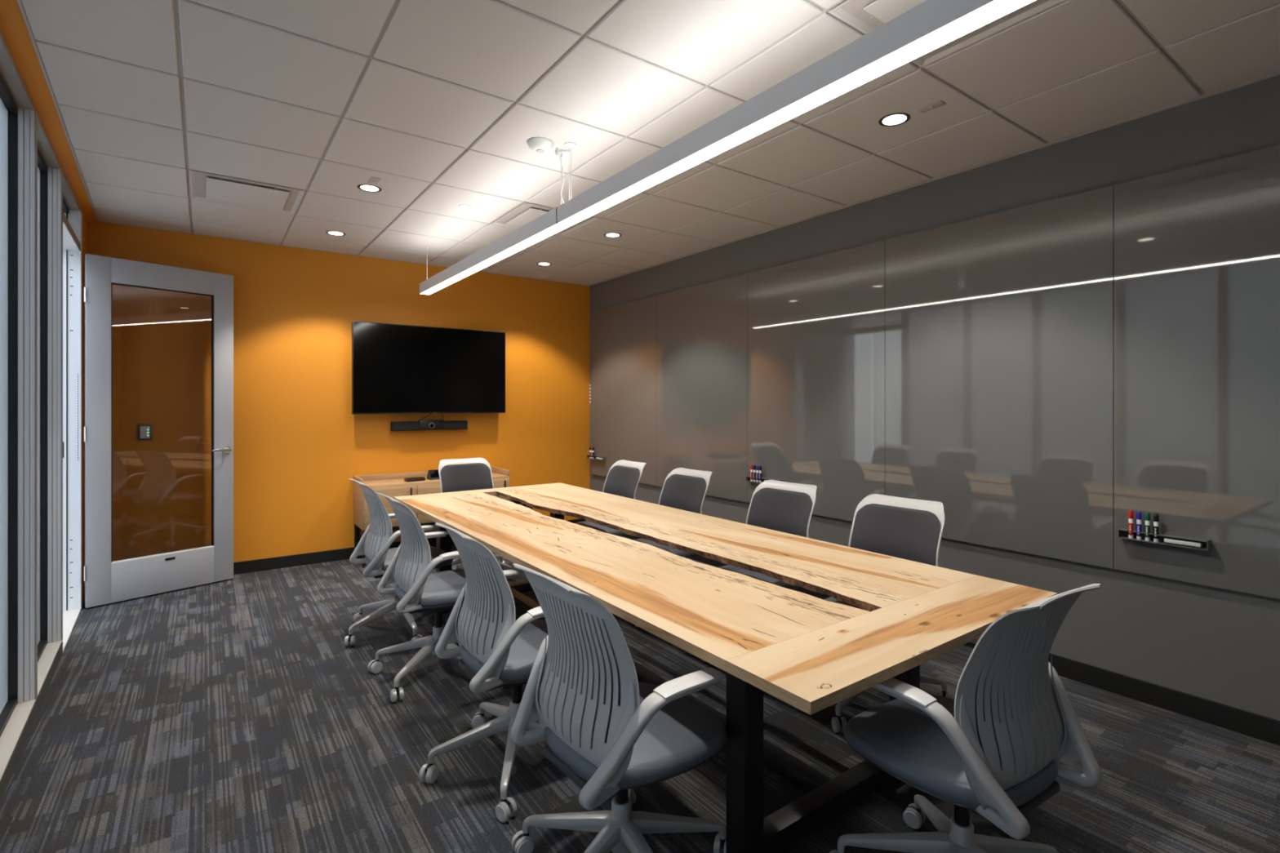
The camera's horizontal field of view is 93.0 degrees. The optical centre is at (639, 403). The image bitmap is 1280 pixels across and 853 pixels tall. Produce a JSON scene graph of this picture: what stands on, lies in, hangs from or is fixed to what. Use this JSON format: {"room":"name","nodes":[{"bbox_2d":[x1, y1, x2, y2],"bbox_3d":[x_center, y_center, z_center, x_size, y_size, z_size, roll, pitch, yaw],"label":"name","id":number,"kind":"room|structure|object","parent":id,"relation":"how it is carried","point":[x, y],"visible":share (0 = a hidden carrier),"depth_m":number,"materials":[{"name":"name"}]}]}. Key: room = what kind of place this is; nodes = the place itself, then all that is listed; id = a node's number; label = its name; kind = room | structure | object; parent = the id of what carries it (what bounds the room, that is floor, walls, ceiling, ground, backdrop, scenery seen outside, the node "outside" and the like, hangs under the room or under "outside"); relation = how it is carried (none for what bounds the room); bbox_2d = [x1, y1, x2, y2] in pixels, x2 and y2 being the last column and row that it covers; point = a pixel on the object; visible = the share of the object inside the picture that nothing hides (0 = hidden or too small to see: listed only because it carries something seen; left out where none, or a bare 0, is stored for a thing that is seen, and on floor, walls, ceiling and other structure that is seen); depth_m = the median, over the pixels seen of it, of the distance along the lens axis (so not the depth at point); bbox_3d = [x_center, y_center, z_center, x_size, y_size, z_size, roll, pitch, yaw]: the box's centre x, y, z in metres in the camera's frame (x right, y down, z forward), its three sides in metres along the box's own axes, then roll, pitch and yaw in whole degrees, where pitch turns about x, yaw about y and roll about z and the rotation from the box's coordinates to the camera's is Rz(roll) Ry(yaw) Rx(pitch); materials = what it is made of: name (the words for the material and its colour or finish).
{"room":"conference room","nodes":[
{"label":"conference room","id":0,"kind":"room"},
{"bbox_2d":[0,0,96,604],"bbox_3d":[-1.874,-0.154,1.587,0.244,3.120,7.479,0,0,-38],"label":"wall","id":1,"kind":"structure","parent":0,"point":[13,27],"depth_m":2.79,"materials":[{"name":"orange paint"}]},
{"bbox_2d":[0,73,35,780],"bbox_3d":[-2.542,0.009,2.385,0.150,2.650,0.756,0,0,-38],"label":"window","id":2,"kind":"structure","parent":1,"relation":"in","point":[14,716],"depth_m":2.60,"materials":[{"name":"silver metal"}]},
{"bbox_2d":[8,106,37,703],"bbox_3d":[-2.788,0.009,2.701,0.152,2.650,0.052,0,0,-36],"label":"window frame","id":3,"kind":"structure","parent":1,"relation":"attached to","point":[22,125],"depth_m":2.70,"materials":[{"name":"silver metal"}]},
{"bbox_2d":[0,641,62,803],"bbox_3d":[-1.477,1.371,0.979,0.203,0.070,6.025,0,0,-38],"label":"trim","id":4,"kind":"structure","parent":1,"relation":"attached to","point":[15,755],"depth_m":2.56,"materials":[{"name":"grey"}]},
{"bbox_2d":[0,27,80,210],"bbox_3d":[-1.739,-1.331,1.403,0.081,0.030,7.016,0,0,-38],"label":"trim","id":5,"kind":"structure","parent":1,"relation":"attached to","point":[10,72],"depth_m":2.66,"materials":[{"name":"silver metal"}]},
{"bbox_2d":[37,147,62,695],"bbox_3d":[-3.051,0.009,3.038,0.150,2.650,0.811,0,0,-38],"label":"window","id":6,"kind":"structure","parent":1,"relation":"in","point":[46,652],"depth_m":3.30,"materials":[{"name":"silver metal"}]},
{"bbox_2d":[40,166,62,643],"bbox_3d":[-3.314,0.009,3.376,0.152,2.650,0.052,0,0,-36],"label":"window frame","id":7,"kind":"structure","parent":1,"relation":"attached to","point":[51,180],"depth_m":3.38,"materials":[{"name":"silver metal"}]},
{"bbox_2d":[17,0,98,222],"bbox_3d":[-1.785,-1.364,1.655,0.009,0.016,7.277,0,0,-38],"label":"trim","id":8,"kind":"structure","parent":1,"relation":"attached to","point":[20,6],"depth_m":2.62,"materials":[{"name":"grey"}]},
{"bbox_2d":[62,608,80,653],"bbox_3d":[-3.661,1.405,3.701,0.303,0.022,0.956,0,0,-38],"label":"trim","id":9,"kind":"structure","parent":1,"relation":"attached to","point":[70,616],"depth_m":3.87,"materials":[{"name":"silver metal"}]},
{"bbox_2d":[62,198,80,251],"bbox_3d":[-3.605,-1.177,3.749,0.150,0.277,0.901,0,0,-38],"label":"window","id":10,"kind":"structure","parent":1,"relation":"in","point":[70,241],"depth_m":3.88,"materials":[{"name":"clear glass"}]},
{"bbox_2d":[62,208,82,611],"bbox_3d":[-3.892,0.045,4.121,0.157,2.722,0.076,0,0,-36],"label":"trim","id":11,"kind":"structure","parent":1,"relation":"attached to","point":[72,260],"depth_m":4.12,"materials":[{"name":"silver metal"}]},
{"bbox_2d":[84,253,233,608],"bbox_3d":[-3.511,0.184,4.490,0.107,2.420,0.900,0,0,37],"label":"door","id":12,"kind":"structure","parent":1,"relation":"in","point":[107,580],"depth_m":4.37,"materials":[{"name":"grey paint"}]},
{"bbox_2d":[85,220,589,562],"bbox_3d":[-2.506,-0.219,5.685,4.955,3.250,0.120,0,0,-36],"label":"wall","id":13,"kind":"structure","parent":0,"point":[299,442],"depth_m":5.28,"materials":[{"name":"orange paint"}]},
{"bbox_2d":[137,424,152,440],"bbox_3d":[-3.802,0.218,4.667,0.090,0.125,0.024,0,0,-36],"label":"thermostat","id":14,"kind":"object","parent":13,"relation":"attached to","point":[144,431],"visible":1,"depth_m":4.66,"materials":[{"name":"grey plastic"}]},
{"bbox_2d":[102,221,588,285],"bbox_3d":[-2.300,-1.362,5.751,4.205,0.012,0.012,0,0,-36],"label":"trim","id":15,"kind":"structure","parent":13,"relation":"attached to","point":[192,233],"depth_m":5.33,"materials":[{"name":"grey metal"}]},
{"bbox_2d":[233,518,586,574],"bbox_3d":[-2.309,1.356,5.745,4.265,0.100,0.012,0,0,-36],"label":"baseboard","id":16,"kind":"structure","parent":13,"relation":"attached to","point":[277,562],"depth_m":5.28,"materials":[{"name":"black rubber"}]},
{"bbox_2d":[351,320,505,414],"bbox_3d":[-2.010,-0.324,5.886,1.448,0.833,0.131,0,0,-36],"label":"television","id":17,"kind":"object","parent":13,"relation":"attached to","point":[397,368],"visible":1,"depth_m":5.78,"materials":[{"name":"black plastic"}]},
{"bbox_2d":[391,413,467,431],"bbox_3d":[-2.033,0.173,5.888,0.720,0.162,0.102,0,0,-36],"label":"soundbar","id":18,"kind":"object","parent":13,"relation":"attached to","point":[421,424],"visible":0.88,"depth_m":5.84,"materials":[{"name":"black plastic"}]},
{"bbox_2d":[0,537,1279,852],"bbox_3d":[-0.352,1.466,2.683,4.955,0.120,7.570,0,0,-36],"label":"floor","id":19,"kind":"structure","parent":0,"point":[236,714],"depth_m":2.41,"materials":[{"name":"grey carpet"}]},
{"bbox_2d":[344,478,453,646],"bbox_3d":[-1.469,0.933,3.765,0.702,0.944,0.669,0,0,-37],"label":"chair","id":20,"kind":"object","parent":19,"relation":"on","point":[377,538],"visible":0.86,"depth_m":3.62,"materials":[{"name":"grey plastic"}]},
{"bbox_2d":[367,493,466,702],"bbox_3d":[-1.034,0.933,3.212,0.667,0.944,0.695,0,0,-37],"label":"chair","id":21,"kind":"object","parent":19,"relation":"on","point":[417,589],"visible":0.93,"depth_m":3.03,"materials":[{"name":"grey plastic"}]},
{"bbox_2d":[353,466,509,568],"bbox_3d":[-1.933,1.030,5.732,1.340,0.752,0.441,0,0,-36],"label":"credenza","id":22,"kind":"object","parent":19,"relation":"on","point":[391,485],"visible":0.44,"depth_m":5.46,"materials":[{"name":"brown wood"}]},
{"bbox_2d":[404,476,425,481],"bbox_3d":[-2.062,0.689,5.560,0.170,0.033,0.090,0,0,-41],"label":"puck","id":23,"kind":"object","parent":22,"relation":"on","point":[412,478],"visible":1,"depth_m":5.52,"materials":[{"name":"black plastic"}]},
{"bbox_2d":[426,469,439,479],"bbox_3d":[-1.894,0.664,5.730,0.200,0.082,0.120,0,0,-36],"label":"control panel","id":24,"kind":"object","parent":22,"relation":"on","point":[433,474],"visible":0.47,"depth_m":5.69,"materials":[{"name":"black plastic"}]},
{"bbox_2d":[431,457,515,580],"bbox_3d":[-1.372,0.933,4.922,0.688,0.944,0.685,0,0,-37],"label":"chair","id":25,"kind":"object","parent":19,"relation":"on","point":[469,473],"visible":0.34,"depth_m":5.05,"materials":[{"name":"grey plastic"}]},
{"bbox_2d":[440,462,493,493],"bbox_3d":[-1.443,0.739,5.045,0.455,0.475,0.093,0,0,-37],"label":"cushion","id":26,"kind":"object","parent":25,"relation":"on","point":[454,477],"depth_m":5.05,"materials":[{"name":"grey fabric"}]},
{"bbox_2d":[418,522,547,822],"bbox_3d":[-0.504,0.933,2.401,0.690,0.944,0.679,0,0,-37],"label":"chair","id":27,"kind":"object","parent":19,"relation":"on","point":[496,651],"visible":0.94,"depth_m":2.23,"materials":[{"name":"grey plastic"}]},
{"bbox_2d":[484,591,503,648],"bbox_3d":[-0.611,0.739,2.292,0.093,0.475,0.455,0,0,-37],"label":"cushion","id":28,"kind":"object","parent":27,"relation":"on","point":[493,600],"depth_m":2.18,"materials":[{"name":"grey plastic"}]},
{"bbox_2d":[574,459,645,537],"bbox_3d":[-0.294,0.933,4.717,0.672,0.944,0.695,0,0,-36],"label":"chair","id":29,"kind":"object","parent":19,"relation":"on","point":[623,477],"visible":0.3,"depth_m":4.80,"materials":[{"name":"grey plastic"}]},
{"bbox_2d":[603,465,639,498],"bbox_3d":[-0.137,0.739,4.824,0.093,0.475,0.455,0,0,-36],"label":"cushion","id":30,"kind":"object","parent":29,"relation":"on","point":[623,481],"depth_m":4.83,"materials":[{"name":"grey fabric"}]},
{"bbox_2d":[511,563,727,852],"bbox_3d":[-0.038,0.933,1.764,0.696,0.944,0.669,0,0,-39],"label":"chair","id":31,"kind":"object","parent":19,"relation":"on","point":[611,732],"visible":0.99,"depth_m":1.66,"materials":[{"name":"grey plastic"}]},
{"bbox_2d":[563,625,620,747],"bbox_3d":[-0.179,0.739,1.691,0.093,0.475,0.455,0,0,-39],"label":"cushion","id":32,"kind":"object","parent":31,"relation":"on","point":[592,653],"depth_m":1.61,"materials":[{"name":"grey plastic"}]},
{"bbox_2d":[632,467,711,626],"bbox_3d":[0.197,0.933,4.095,0.692,0.944,0.674,0,0,-37],"label":"chair","id":33,"kind":"object","parent":19,"relation":"on","point":[683,489],"visible":0.26,"depth_m":4.19,"materials":[{"name":"grey plastic"}]},
{"bbox_2d":[659,474,706,513],"bbox_3d":[0.304,0.739,4.209,0.093,0.475,0.455,0,0,-37],"label":"cushion","id":34,"kind":"object","parent":33,"relation":"on","point":[686,492],"depth_m":4.21,"materials":[{"name":"grey fabric"}]},
{"bbox_2d":[393,482,1057,852],"bbox_3d":[-0.147,1.036,3.242,1.340,0.740,3.680,0,0,-36],"label":"conference table","id":35,"kind":"object","parent":19,"relation":"on","point":[891,616],"visible":1,"depth_m":2.11,"materials":[{"name":"brown wood"}]},
{"bbox_2d":[520,503,532,509],"bbox_3d":[-0.895,0.754,4.259,0.300,0.083,0.185,0,0,-36],"label":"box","id":36,"kind":"object","parent":35,"relation":"hanging from","point":[522,504],"visible":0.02,"depth_m":4.31,"materials":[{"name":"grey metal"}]},
{"bbox_2d":[702,480,817,662],"bbox_3d":[0.662,0.933,3.434,0.714,0.944,0.681,0,0,-38],"label":"chair","id":37,"kind":"object","parent":19,"relation":"on","point":[784,507],"visible":0.3,"depth_m":3.48,"materials":[{"name":"grey plastic"}]},
{"bbox_2d":[746,487,812,537],"bbox_3d":[0.810,0.739,3.504,0.093,0.475,0.455,0,0,-38],"label":"cushion","id":38,"kind":"object","parent":37,"relation":"on","point":[788,510],"depth_m":3.50,"materials":[{"name":"grey fabric"}]},
{"bbox_2d":[822,493,951,733],"bbox_3d":[1.085,0.933,2.797,0.672,0.944,0.694,0,0,-39],"label":"chair","id":39,"kind":"object","parent":19,"relation":"on","point":[904,528],"visible":0.39,"depth_m":2.90,"materials":[{"name":"grey plastic"}]},
{"bbox_2d":[849,503,941,565],"bbox_3d":[1.228,0.739,2.921,0.093,0.475,0.455,0,0,-39],"label":"cushion","id":40,"kind":"object","parent":39,"relation":"on","point":[908,531],"depth_m":2.91,"materials":[{"name":"grey fabric"}]},
{"bbox_2d":[829,583,1102,852],"bbox_3d":[0.920,0.933,1.675,0.694,0.944,0.671,0,0,-32],"label":"chair","id":41,"kind":"object","parent":19,"relation":"on","point":[994,751],"visible":0.98,"depth_m":1.55,"materials":[{"name":"grey plastic"}]},
{"bbox_2d":[974,657,1024,768],"bbox_3d":[0.984,0.739,1.561,0.455,0.475,0.093,0,0,-32],"label":"chair back","id":42,"kind":"object","parent":41,"relation":"on","point":[999,682],"depth_m":1.49,"materials":[{"name":"grey plastic"}]},
{"bbox_2d":[20,0,1279,285],"bbox_3d":[-0.352,-1.601,2.683,4.955,0.486,7.570,0,0,-36],"label":"ceiling","id":43,"kind":"structure","parent":0,"point":[441,102],"depth_m":2.70,"materials":[{"name":"grey"}]},
{"bbox_2d":[188,169,305,214],"bbox_3d":[-2.550,-1.386,3.943,0.598,0.064,0.598,0,0,-36],"label":"ceiling vent","id":44,"kind":"object","parent":43,"relation":"in","point":[218,189],"visible":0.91,"depth_m":3.93,"materials":[{"name":"white metal"}]},
{"bbox_2d":[325,231,345,235],"bbox_3d":[-2.422,-1.358,4.835,0.142,0.006,0.142,0,0,-36],"label":"recessed light","id":45,"kind":"object","parent":43,"relation":"in","point":[331,233],"visible":1,"depth_m":4.82,"materials":[{"name":"grey plastic"}]},
{"bbox_2d":[356,184,382,192],"bbox_3d":[-1.703,-1.358,3.824,0.142,0.006,0.142,0,0,-36],"label":"recessed light","id":46,"kind":"object","parent":43,"relation":"in","point":[367,188],"visible":1,"depth_m":3.82,"materials":[{"name":"grey plastic"}]},
{"bbox_2d":[368,177,380,184],"bbox_3d":[-1.613,-1.353,3.689,0.050,0.009,0.110,0,0,-36],"label":"plate","id":47,"kind":"object","parent":43,"relation":"attached to","point":[375,180],"visible":1,"depth_m":3.69,"materials":[{"name":"grey plastic"}]},
{"bbox_2d":[458,204,471,208],"bbox_3d":[-1.201,-1.355,4.171,0.084,0.006,0.084,0,0,-36],"label":"sprinkler cover","id":48,"kind":"object","parent":43,"relation":"attached to","point":[461,206],"visible":1,"depth_m":4.16,"materials":[{"name":"white plastic"}]},
{"bbox_2d":[419,152,570,294],"bbox_3d":[-1.138,-1.155,4.252,0.086,0.407,2.513,0,0,-36],"label":"pendant light","id":49,"kind":"object","parent":43,"relation":"hanging from","point":[544,226],"visible":0.82,"depth_m":3.86,"materials":[{"name":"silver metal"}]},
{"bbox_2d":[420,224,569,294],"bbox_3d":[-1.138,-0.955,4.252,0.078,0.005,2.501,0,0,-36],"label":"diffuser","id":50,"kind":"object","parent":49,"relation":"attached to","point":[545,231],"depth_m":3.93,"materials":[{"name":"white plastic"}]},
{"bbox_2d":[527,137,553,153],"bbox_3d":[-0.519,-1.334,3.160,0.136,0.048,0.136,0,0,-36],"label":"ceiling sensor","id":51,"kind":"object","parent":43,"relation":"attached to","point":[537,144],"visible":1,"depth_m":3.12,"materials":[{"name":"white plastic"}]},
{"bbox_2d":[537,262,551,266],"bbox_3d":[-0.929,-1.358,5.893,0.142,0.006,0.142,0,0,-36],"label":"recessed light","id":52,"kind":"object","parent":43,"relation":"in","point":[544,264],"visible":1,"depth_m":5.89,"materials":[{"name":"grey plastic"}]},
{"bbox_2d":[491,202,599,236],"bbox_3d":[-0.707,-1.386,4.514,0.598,0.064,0.598,0,0,-36],"label":"ceiling vent","id":53,"kind":"object","parent":43,"relation":"in","point":[530,215],"visible":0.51,"depth_m":4.47,"materials":[{"name":"white metal"}]},
{"bbox_2d":[604,232,621,237],"bbox_3d":[-0.220,-1.358,4.888,0.142,0.006,0.142,0,0,-36],"label":"recessed light","id":54,"kind":"object","parent":43,"relation":"in","point":[609,234],"visible":1,"depth_m":4.89,"materials":[{"name":"grey"}]},
{"bbox_2d":[555,0,1037,226],"bbox_3d":[0.313,-1.155,2.195,0.125,0.407,2.513,0,0,-36],"label":"pendant light","id":55,"kind":"object","parent":43,"relation":"hanging from","point":[930,25],"visible":1,"depth_m":1.89,"materials":[{"name":"silver metal"}]},
{"bbox_2d":[878,112,911,126],"bbox_3d":[1.216,-1.358,2.903,0.142,0.006,0.142,0,0,-36],"label":"recessed light","id":56,"kind":"object","parent":43,"relation":"in","point":[897,118],"visible":1,"depth_m":2.90,"materials":[{"name":"grey"}]},
{"bbox_2d":[916,100,946,113],"bbox_3d":[1.330,-1.353,2.772,0.050,0.009,0.110,0,0,-36],"label":"plate","id":57,"kind":"object","parent":43,"relation":"attached to","point":[940,103],"visible":1,"depth_m":2.77,"materials":[{"name":"grey plastic"}]},
{"bbox_2d":[828,0,1065,67],"bbox_3d":[1.070,-1.386,2.035,0.598,0.064,0.598,0,0,-36],"label":"ceiling vent","id":58,"kind":"object","parent":43,"relation":"in","point":[885,11],"visible":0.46,"depth_m":2.13,"materials":[{"name":"white metal"}]},
{"bbox_2d":[589,75,1279,720],"bbox_3d":[1.632,-0.219,4.013,0.120,3.250,7.420,0,0,-36],"label":"wall","id":59,"kind":"structure","parent":0,"point":[1221,646],"depth_m":3.01,"materials":[{"name":"grey paint"}]},
{"bbox_2d":[589,382,591,404],"bbox_3d":[-0.566,-0.119,6.959,0.018,0.250,0.040,0,0,-36],"label":"keypad","id":60,"kind":"object","parent":59,"relation":"attached to","point":[589,383],"visible":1,"depth_m":6.96,"materials":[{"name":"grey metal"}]},
{"bbox_2d":[591,295,656,485],"bbox_3d":[-0.193,-0.131,6.433,0.024,1.862,1.228,0,0,-36],"label":"board","id":61,"kind":"object","parent":59,"relation":"attached to","point":[624,335],"visible":0.93,"depth_m":6.35,"materials":[{"name":"grey"}]},
{"bbox_2d":[586,454,605,460],"bbox_3d":[-0.488,0.601,6.788,0.042,0.040,0.340,0,0,-36],"label":"marker tray","id":62,"kind":"object","parent":61,"relation":"attached to","point":[588,455],"visible":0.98,"depth_m":6.79,"materials":[{"name":"grey metal"}]},
{"bbox_2d":[656,273,747,502],"bbox_3d":[0.523,-0.131,5.435,0.024,1.862,1.222,0,0,-36],"label":"board","id":63,"kind":"object","parent":59,"relation":"attached to","point":[702,329],"visible":0.93,"depth_m":5.34,"materials":[{"name":"grey glass"}]},
{"bbox_2d":[747,240,885,521],"bbox_3d":[1.238,-0.131,4.438,0.024,1.862,1.226,0,0,-36],"label":"board","id":64,"kind":"object","parent":59,"relation":"attached to","point":[816,326],"visible":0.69,"depth_m":4.33,"materials":[{"name":"grey"}]},
{"bbox_2d":[746,475,782,483],"bbox_3d":[0.969,0.601,4.756,0.042,0.040,0.340,0,0,-36],"label":"marker tray","id":65,"kind":"object","parent":64,"relation":"attached to","point":[748,477],"visible":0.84,"depth_m":4.80,"materials":[{"name":"grey metal"}]},
{"bbox_2d":[750,464,752,481],"bbox_3d":[0.892,0.552,4.854,0.020,0.130,0.020,0,0,-36],"label":"marker","id":66,"kind":"object","parent":65,"relation":"in","point":[751,465],"visible":1,"depth_m":4.85,"materials":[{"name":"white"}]},
{"bbox_2d":[753,465,755,481],"bbox_3d":[0.911,0.552,4.829,0.020,0.130,0.020,0,0,-36],"label":"marker","id":67,"kind":"object","parent":65,"relation":"in","point":[754,466],"visible":1,"depth_m":4.82,"materials":[{"name":"black plastic"}]},
{"bbox_2d":[755,465,758,482],"bbox_3d":[0.929,0.552,4.803,0.020,0.130,0.020,0,0,-36],"label":"marker","id":68,"kind":"object","parent":65,"relation":"in","point":[757,466],"visible":1,"depth_m":4.79,"materials":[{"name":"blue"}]},
{"bbox_2d":[759,466,761,482],"bbox_3d":[0.947,0.552,4.778,0.020,0.130,0.020,0,0,-36],"label":"marker","id":69,"kind":"object","parent":65,"relation":"in","point":[760,467],"visible":1,"depth_m":4.77,"materials":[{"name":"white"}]},
{"bbox_2d":[588,71,1279,286],"bbox_3d":[1.531,-1.362,4.033,0.020,0.012,7.270,0,0,-36],"label":"trim","id":70,"kind":"structure","parent":59,"relation":"attached to","point":[1204,95],"depth_m":3.32,"materials":[{"name":"grey"}]},
{"bbox_2d":[625,536,1279,745],"bbox_3d":[1.538,1.356,4.031,0.012,0.100,7.258,0,0,-36],"label":"baseboard","id":71,"kind":"structure","parent":59,"relation":"attached to","point":[1264,728],"depth_m":2.80,"materials":[{"name":"black rubber"}]},
{"bbox_2d":[885,185,1113,568],"bbox_3d":[1.950,-0.131,3.445,0.024,1.862,1.212,0,0,-36],"label":"board","id":72,"kind":"object","parent":59,"relation":"attached to","point":[999,326],"visible":0.83,"depth_m":3.33,"materials":[{"name":"grey glass"}]},
{"bbox_2d":[1113,144,1279,599],"bbox_3d":[2.661,-0.131,2.453,0.025,1.862,1.222,0,0,-36],"label":"board","id":73,"kind":"object","parent":59,"relation":"attached to","point":[1197,247],"visible":1,"depth_m":2.69,"materials":[{"name":"grey"}]},
{"bbox_2d":[1117,528,1210,551],"bbox_3d":[2.388,0.618,2.777,0.042,0.040,0.320,0,0,-36],"label":"marker tray","id":74,"kind":"object","parent":73,"relation":"attached to","point":[1122,533],"visible":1,"depth_m":2.79,"materials":[{"name":"grey metal"}]},
{"bbox_2d":[1128,511,1133,538],"bbox_3d":[2.317,0.570,2.868,0.020,0.130,0.020,0,0,-36],"label":"marker","id":75,"kind":"object","parent":74,"relation":"in","point":[1131,517],"visible":1,"depth_m":2.86,"materials":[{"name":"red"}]},
{"bbox_2d":[1136,511,1142,539],"bbox_3d":[2.336,0.570,2.842,0.020,0.130,0.020,0,0,-36],"label":"marker","id":76,"kind":"object","parent":74,"relation":"in","point":[1139,515],"visible":1,"depth_m":2.83,"materials":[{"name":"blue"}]},
{"bbox_2d":[1144,512,1150,541],"bbox_3d":[2.354,0.570,2.817,0.020,0.130,0.020,0,0,-36],"label":"marker","id":77,"kind":"object","parent":74,"relation":"in","point":[1147,516],"visible":1,"depth_m":2.81,"materials":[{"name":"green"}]},
{"bbox_2d":[1153,513,1159,542],"bbox_3d":[2.372,0.570,2.791,0.020,0.130,0.020,0,0,-36],"label":"marker","id":78,"kind":"object","parent":74,"relation":"in","point":[1156,517],"visible":1,"depth_m":2.79,"materials":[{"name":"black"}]},
{"bbox_2d":[1164,537,1202,548],"bbox_3d":[2.429,0.623,2.717,0.029,0.024,0.125,0,0,-36],"label":"eraser","id":79,"kind":"object","parent":74,"relation":"in","point":[1166,540],"visible":1,"depth_m":2.71,"materials":[{"name":"white"}]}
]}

